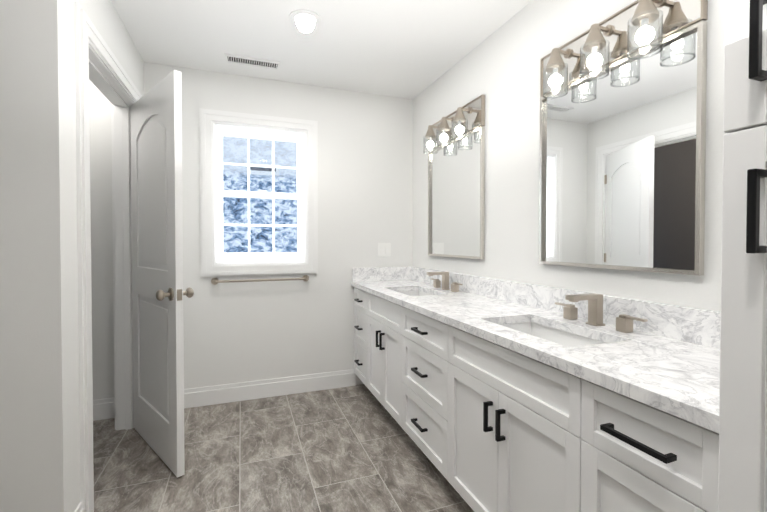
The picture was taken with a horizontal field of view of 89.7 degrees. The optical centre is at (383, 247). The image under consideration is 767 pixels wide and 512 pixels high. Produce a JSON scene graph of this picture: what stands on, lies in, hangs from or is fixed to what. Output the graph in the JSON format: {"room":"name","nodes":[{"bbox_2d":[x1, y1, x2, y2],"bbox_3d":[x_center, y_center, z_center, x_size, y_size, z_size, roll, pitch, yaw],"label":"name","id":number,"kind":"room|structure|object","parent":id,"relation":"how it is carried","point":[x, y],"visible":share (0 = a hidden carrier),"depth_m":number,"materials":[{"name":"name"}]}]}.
{"room":"bathroom","nodes":[
{"label":"bathroom","id":0,"kind":"room"},
{"bbox_2d":[0,0,22,511],"bbox_3d":[-2.031,-0.038,1.160,1.526,2.430,0.120,0,1,-20],"label":"wall","id":1,"kind":"structure","parent":0,"point":[11,499],"depth_m":1.36,"materials":[{"name":"white paint"}]},
{"bbox_2d":[15,0,143,511],"bbox_3d":[-1.470,-0.051,2.019,0.120,2.430,1.343,0,1,-20],"label":"wall","id":2,"kind":"structure","parent":0,"point":[47,176],"depth_m":1.40,"materials":[{"name":"white paint"}]},
{"bbox_2d":[74,501,83,511],"bbox_3d":[-1.202,1.104,1.502,0.014,0.136,0.154,0,1,-20],"label":"baseboard","id":3,"kind":"structure","parent":2,"relation":"attached to","point":[79,508],"depth_m":1.55,"materials":[{"name":"white"}]},
{"bbox_2d":[74,2,141,511],"bbox_3d":[-1.478,0.087,2.040,0.166,2.153,1.072,0,1,-20],"label":"door frame","id":4,"kind":"structure","parent":2,"relation":"attached to","point":[87,34],"depth_m":1.91,"materials":[{"name":"white wood"}]},
{"bbox_2d":[130,70,193,476],"bbox_3d":[-1.302,0.134,2.192,0.772,2.030,0.178,1,1,43],"label":"door","id":5,"kind":"structure","parent":2,"relation":"in","point":[158,292],"depth_m":2.10,"materials":[{"name":"white wood"}]},
{"bbox_2d":[89,62,412,399],"bbox_3d":[-0.940,-0.066,2.995,2.744,2.430,0.120,0,1,-20],"label":"wall","id":6,"kind":"structure","parent":0,"point":[236,332],"depth_m":3.00,"materials":[{"name":"white paint"}]},
{"bbox_2d":[93,398,114,420],"bbox_3d":[-2.309,1.090,2.435,1.176,0.136,0.014,0,1,-20],"label":"baseboard","id":7,"kind":"structure","parent":6,"relation":"attached to","point":[103,409],"depth_m":2.59,"materials":[{"name":"white wood"}]},
{"bbox_2d":[199,108,317,276],"bbox_3d":[-0.942,-0.393,2.977,0.849,1.213,0.143,0,1,-20],"label":"window","id":8,"kind":"structure","parent":6,"relation":"in","point":[248,133],"depth_m":2.96,"materials":[{"name":"white wood"}]},
{"bbox_2d":[211,275,308,284],"bbox_3d":[-0.913,0.245,2.907,0.712,0.052,0.072,0,1,-20],"label":"towel rail","id":9,"kind":"object","parent":6,"relation":"attached to","point":[214,281],"visible":1,"depth_m":2.87,"materials":[{"name":"silver metal"}]},
{"bbox_2d":[184,369,355,408],"bbox_3d":[-0.938,1.082,2.941,1.506,0.136,0.014,0,1,-20],"label":"baseboard","id":10,"kind":"structure","parent":6,"relation":"attached to","point":[220,394],"depth_m":2.95,"materials":[{"name":"white wood"}]},
{"bbox_2d":[351,267,410,282],"bbox_3d":[-0.010,0.225,3.266,0.530,0.112,0.020,0,1,-20],"label":"backsplash","id":11,"kind":"structure","parent":6,"relation":"attached to","point":[379,274],"depth_m":3.24,"materials":[{"name":"white stone"}]},
{"bbox_2d":[378,243,390,256],"bbox_3d":[0.008,0.020,3.276,0.116,0.116,0.010,0,1,-20],"label":"light switch","id":12,"kind":"object","parent":6,"relation":"attached to","point":[384,249],"visible":1,"depth_m":3.28,"materials":[{"name":"white plastic"}]},
{"bbox_2d":[93,384,473,511],"bbox_3d":[-0.918,1.206,1.267,4.074,0.060,6.700,0,1,-20],"label":"floor","id":13,"kind":"structure","parent":0,"point":[356,448],"depth_m":2.08,"materials":[{"name":"tile"}]},
{"bbox_2d":[351,283,719,511],"bbox_3d":[0.440,0.750,2.057,0.570,0.828,2.614,0,1,-20],"label":"bathroom vanity","id":14,"kind":"object","parent":13,"relation":"on","point":[493,395],"depth_m":1.30,"materials":[{"name":"white wood"}]},
{"bbox_2d":[427,272,462,291],"bbox_3d":[0.376,0.230,2.642,0.158,0.122,0.408,0,1,-20],"label":"faucet","id":15,"kind":"object","parent":14,"relation":"on","point":[445,283],"visible":1,"depth_m":2.64,"materials":[{"name":"silver metal"}]},
{"bbox_2d":[355,283,719,426],"bbox_3d":[0.240,0.319,1.977,0.112,0.036,2.614,0,1,-20],"label":"countertop","id":16,"kind":"structure","parent":14,"relation":"on","point":[699,402],"depth_m":1.06,"materials":[{"name":"white stone"}]},
{"bbox_2d":[555,293,647,332],"bbox_3d":[0.791,0.247,1.516,0.158,0.122,0.408,0,1,-20],"label":"faucet","id":17,"kind":"object","parent":14,"relation":"on","point":[624,323],"visible":1,"depth_m":1.51,"materials":[{"name":"silver metal"}]},
{"bbox_2d":[718,0,766,511],"bbox_3d":[0.998,-0.025,0.472,0.614,2.426,0.716,0,1,-20],"label":"tall cabinet","id":18,"kind":"object","parent":13,"relation":"on","point":[742,482],"visible":1,"depth_m":0.68,"materials":[{"name":"white wood"}]},
{"bbox_2d":[111,0,532,98],"bbox_3d":[-0.918,-1.294,1.229,4.074,0.080,6.700,0,1,-20],"label":"ceiling","id":19,"kind":"structure","parent":0,"point":[410,49],"depth_m":2.33,"materials":[{"name":"white paint"}]},
{"bbox_2d":[225,53,280,69],"bbox_3d":[-0.895,-1.270,2.647,0.356,0.010,0.116,0,1,-20],"label":"ceiling vent","id":20,"kind":"object","parent":19,"relation":"in","point":[251,61],"visible":1,"depth_m":2.64,"materials":[{"name":"white metal"}]},
{"bbox_2d":[289,9,320,28],"bbox_3d":[-0.434,-1.265,2.140,0.176,0.006,0.176,0,1,-20],"label":"recessed light","id":21,"kind":"object","parent":19,"relation":"in","point":[304,18],"visible":1,"depth_m":2.14,"materials":[{"name":"white plastic"}]},
{"bbox_2d":[413,0,725,311],"bbox_3d":[1.153,-0.037,1.116,0.120,2.430,4.856,0,1,-20],"label":"wall","id":22,"kind":"structure","parent":0,"point":[499,68],"depth_m":2.03,"materials":[{"name":"white paint"}]},
{"bbox_2d":[423,95,484,153],"bbox_3d":[0.430,-0.817,2.678,0.144,0.243,0.720,0,1,-20],"label":"sconce","id":23,"kind":"object","parent":22,"relation":"attached to","point":[463,120],"visible":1,"depth_m":2.54,"materials":[{"name":"silver metal"}]},
{"bbox_2d":[428,126,484,258],"bbox_3d":[0.486,-0.339,2.706,0.024,0.815,0.720,0,1,-20],"label":"mirror","id":24,"kind":"object","parent":22,"relation":"attached to","point":[456,199],"visible":0.88,"depth_m":2.64,"materials":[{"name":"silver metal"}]},
{"bbox_2d":[411,267,720,350],"bbox_3d":[0.698,0.242,2.145,0.020,0.112,2.614,0,1,-20],"label":"backsplash","id":25,"kind":"structure","parent":22,"relation":"attached to","point":[685,324],"depth_m":1.53,"materials":[{"name":"white stone"}]},
{"bbox_2d":[539,20,706,275],"bbox_3d":[0.904,-0.322,1.574,0.024,0.815,0.713,0,1,-20],"label":"mirror","id":26,"kind":"object","parent":22,"relation":"attached to","point":[622,162],"visible":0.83,"depth_m":1.47,"materials":[{"name":"silver metal"}]},
{"bbox_2d":[540,0,707,98],"bbox_3d":[0.848,-0.799,1.546,0.144,0.243,0.713,0,1,-20],"label":"sconce","id":27,"kind":"object","parent":22,"relation":"attached to","point":[633,27],"visible":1,"depth_m":1.50,"materials":[{"name":"silver metal"}]},
{"label":"outside","id":28,"kind":"structure","parent":0,"visible":0},
{"bbox_2d":[223,137,296,252],"bbox_3d":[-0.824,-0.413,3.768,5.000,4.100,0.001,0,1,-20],"label":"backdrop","id":29,"kind":"structure","parent":28,"point":[231,156],"depth_m":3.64,"materials":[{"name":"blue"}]},
{"bbox_2d":[247,163,278,175],"bbox_3d":[-1.093,-0.709,3.509,0.280,0.100,0.014,0,1,-20],"label":"sign","id":30,"kind":"object","parent":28,"point":[254,171],"depth_m":3.50,"materials":[{"name":"white"}]}
]}

